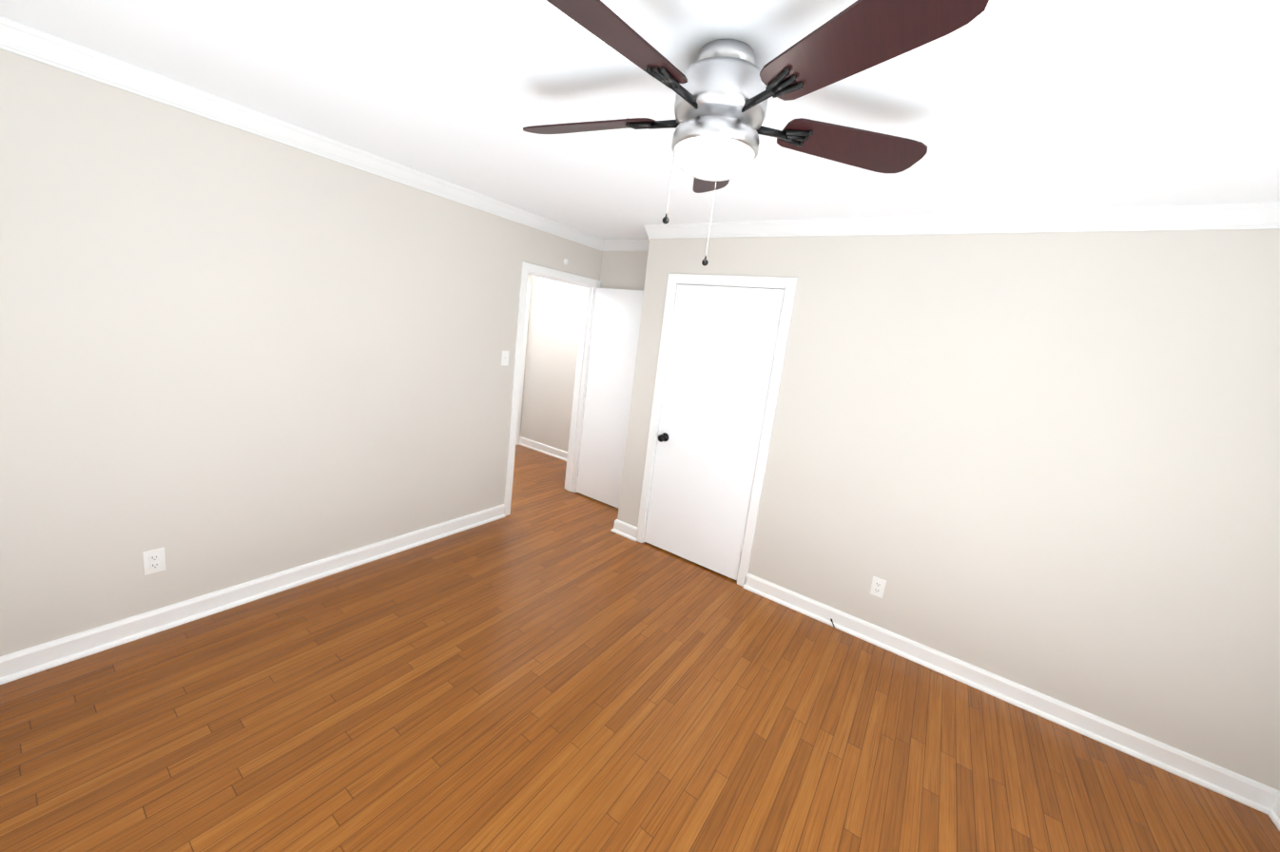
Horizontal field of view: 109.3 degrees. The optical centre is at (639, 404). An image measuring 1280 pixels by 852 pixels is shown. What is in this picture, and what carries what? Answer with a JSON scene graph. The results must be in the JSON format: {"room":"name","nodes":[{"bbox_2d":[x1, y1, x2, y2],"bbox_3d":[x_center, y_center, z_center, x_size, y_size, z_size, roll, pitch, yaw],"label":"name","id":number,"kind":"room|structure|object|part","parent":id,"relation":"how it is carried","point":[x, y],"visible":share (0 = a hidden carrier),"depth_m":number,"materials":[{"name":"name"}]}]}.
{"room":"empty bedroom","nodes":[
{"label":"empty bedroom","id":0,"kind":"room"},
{"bbox_2d":[0,48,602,656],"bbox_3d":[-1.601,-0.211,2.872,0.120,2.440,3.800,13,11,33],"label":"wall","id":1,"kind":"structure","parent":0,"point":[230,357],"depth_m":2.15,"materials":[{"name":"paint"}]},
{"bbox_2d":[142,547,165,575],"bbox_3d":[-2.249,0.724,2.103,0.008,0.115,0.070,13,11,33],"label":"electrical outlet","id":2,"kind":"object","parent":1,"relation":"attached to","point":[154,560],"visible":1,"depth_m":2.10,"materials":[{"name":"white plastic"}]},
{"bbox_2d":[0,504,504,684],"bbox_3d":[-1.934,0.978,2.643,0.030,0.105,2.830,13,11,33],"label":"baseboard","id":3,"kind":"structure","parent":1,"relation":"attached to","point":[14,666],"depth_m":2.29,"materials":[{"name":"white wood"}]},
{"bbox_2d":[0,16,604,251],"bbox_3d":[-1.381,-1.349,2.666,0.040,0.092,3.740,13,11,33],"label":"crown molding","id":4,"kind":"structure","parent":1,"relation":"attached to","point":[30,43],"depth_m":2.03,"materials":[{"name":"white"}]},
{"bbox_2d":[501,350,509,365],"bbox_3d":[-1.045,-0.363,3.529,0.016,0.115,0.070,13,11,33],"label":"light switch","id":5,"kind":"object","parent":1,"relation":"attached to","point":[504,358],"visible":1,"depth_m":3.53,"materials":[{"name":"white plastic"}]},
{"bbox_2d":[504,261,601,515],"bbox_3d":[-0.815,-0.128,4.078,0.152,2.078,0.937,13,11,33],"label":"door frame","id":6,"kind":"structure","parent":1,"relation":"attached to","point":[527,268],"depth_m":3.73,"materials":[{"name":"white wood"}]},
{"bbox_2d":[576,288,643,507],"bbox_3d":[-0.208,-0.035,4.137,0.800,1.995,0.109,13,11,33],"label":"entry door","id":7,"kind":"structure","parent":6,"relation":"attached to","point":[613,347],"depth_m":4.21,"materials":[{"name":"white wood"}]},
{"bbox_2d":[519,274,532,436],"bbox_3d":[-2.248,-0.598,4.779,0.100,2.440,2.860,13,11,33],"label":"wall","id":8,"kind":"structure","parent":0,"point":[530,278],"depth_m":5.82,"materials":[{"name":"paint"}]},
{"bbox_2d":[515,281,530,445],"bbox_3d":[-1.681,-0.483,5.560,0.016,2.098,0.686,13,11,33],"label":"door frame","id":9,"kind":"structure","parent":8,"relation":"attached to","point":[523,362],"depth_m":5.81,"materials":[{"name":"white wood"}]},
{"bbox_2d":[520,275,583,451],"bbox_3d":[-0.803,-0.538,5.470,1.530,2.440,0.100,13,11,33],"label":"wall","id":10,"kind":"structure","parent":0,"point":[552,340],"depth_m":5.61,"materials":[{"name":"paint"}]},
{"bbox_2d":[518,436,567,461],"bbox_3d":[-1.149,0.631,5.351,1.530,0.105,0.640,13,11,33],"label":"baseboard","id":11,"kind":"structure","parent":10,"relation":"attached to","point":[545,449],"depth_m":5.76,"materials":[{"name":"white wood"}]},
{"bbox_2d":[600,251,648,290],"bbox_3d":[-0.166,-0.264,4.253,0.940,2.440,0.100,13,11,33],"label":"wall","id":12,"kind":"structure","parent":0,"point":[623,270],"depth_m":4.10,"materials":[{"name":"paint"}]},
{"bbox_2d":[604,239,649,251],"bbox_3d":[0.010,-1.392,3.957,0.750,0.092,0.040,13,11,33],"label":"crown molding","id":13,"kind":"structure","parent":12,"relation":"attached to","point":[610,244],"depth_m":4.04,"materials":[{"name":"white"}]},
{"bbox_2d":[0,445,1279,851],"bbox_3d":[-0.453,1.242,2.688,6.300,0.080,4.800,13,11,33],"label":"floor","id":14,"kind":"structure","parent":0,"point":[550,664],"depth_m":1.88,"materials":[{"name":"brown wood"}]},
{"bbox_2d":[0,0,1279,239],"bbox_3d":[-0.157,-1.228,2.286,6.300,0.080,4.800,13,11,33],"label":"ceiling","id":15,"kind":"structure","parent":0,"point":[1021,105],"depth_m":1.49,"materials":[{"name":"paint"}]},
{"bbox_2d":[523,0,989,266],"bbox_3d":[0.174,-0.706,1.299,1.270,0.550,1.264,13,11,33],"label":"ceiling fan","id":16,"kind":"object","parent":15,"relation":"hanging from","point":[725,89],"visible":1,"depth_m":1.17,"materials":[{"name":"silver metal"}]},
{"bbox_3d":[0.209,-0.695,1.312,0.232,0.068,0.232,13,11,33],"label":"lamp shade","id":17,"kind":"part","parent":16,"relation":"part of","materials":[{"name":"white glass"}]},
{"bbox_2d":[617,229,1279,790],"bbox_3d":[1.392,0.177,2.686,3.480,2.440,0.100,13,11,33],"label":"wall","id":18,"kind":"structure","parent":0,"point":[1047,463],"depth_m":2.23,"materials":[{"name":"paint"}]},
{"bbox_2d":[610,519,637,541],"bbox_3d":[-0.318,0.933,4.108,1.024,0.105,0.470,13,11,33],"label":"baseboard","id":19,"kind":"structure","parent":18,"relation":"attached to","point":[625,530],"depth_m":3.71,"materials":[{"name":"white wood"}]},
{"bbox_2d":[644,284,784,581],"bbox_3d":[0.466,0.181,3.243,0.794,2.015,0.110,13,11,33],"label":"closet door","id":20,"kind":"structure","parent":18,"relation":"in","point":[721,357],"depth_m":3.23,"materials":[{"name":"white wood"}]},
{"bbox_3d":[0.171,0.247,3.429,0.066,0.066,0.075,13,11,33],"label":"knob","id":21,"kind":"part","parent":20,"relation":"part of","materials":[{"name":"black metal"}]},
{"bbox_2d":[636,273,797,586],"bbox_3d":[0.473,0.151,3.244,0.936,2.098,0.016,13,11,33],"label":"trim","id":22,"kind":"structure","parent":18,"relation":"attached to","point":[788,284],"depth_m":3.09,"materials":[{"name":"white wood"}]},
{"bbox_2d":[739,309,781,556],"bbox_3d":[0.803,0.219,3.030,0.013,1.703,0.012,13,11,33],"label":"closet door hinges","id":23,"kind":"object","parent":18,"relation":"attached to","point":[778,325],"visible":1,"depth_m":2.91,"materials":[{"name":"white metal"}]},
{"bbox_2d":[869,576,886,598],"bbox_3d":[1.405,1.077,2.684,0.070,0.115,0.008,13,11,33],"label":"electrical outlet","id":24,"kind":"object","parent":18,"relation":"attached to","point":[878,586],"visible":1,"depth_m":2.68,"materials":[{"name":"white plastic"}]},
{"bbox_2d":[639,201,1279,240],"bbox_3d":[1.474,-0.972,2.452,3.520,0.092,0.040,13,11,33],"label":"crown molding","id":25,"kind":"structure","parent":18,"relation":"attached to","point":[1246,215],"depth_m":2.22,"materials":[{"name":"white"}]},
{"bbox_2d":[743,573,1279,812],"bbox_3d":[1.672,1.430,2.516,2.310,0.105,0.030,13,11,33],"label":"baseboard","id":26,"kind":"structure","parent":18,"relation":"attached to","point":[1179,763],"depth_m":2.29,"materials":[{"name":"white wood"}]},
{"bbox_2d":[1262,789,1279,831],"bbox_3d":[1.697,1.757,0.520,0.030,0.105,3.330,13,11,33],"label":"baseboard","id":27,"kind":"structure","parent":18,"relation":"attached to","point":[1272,809],"depth_m":1.87,"materials":[{"name":"white wood"}]}
]}

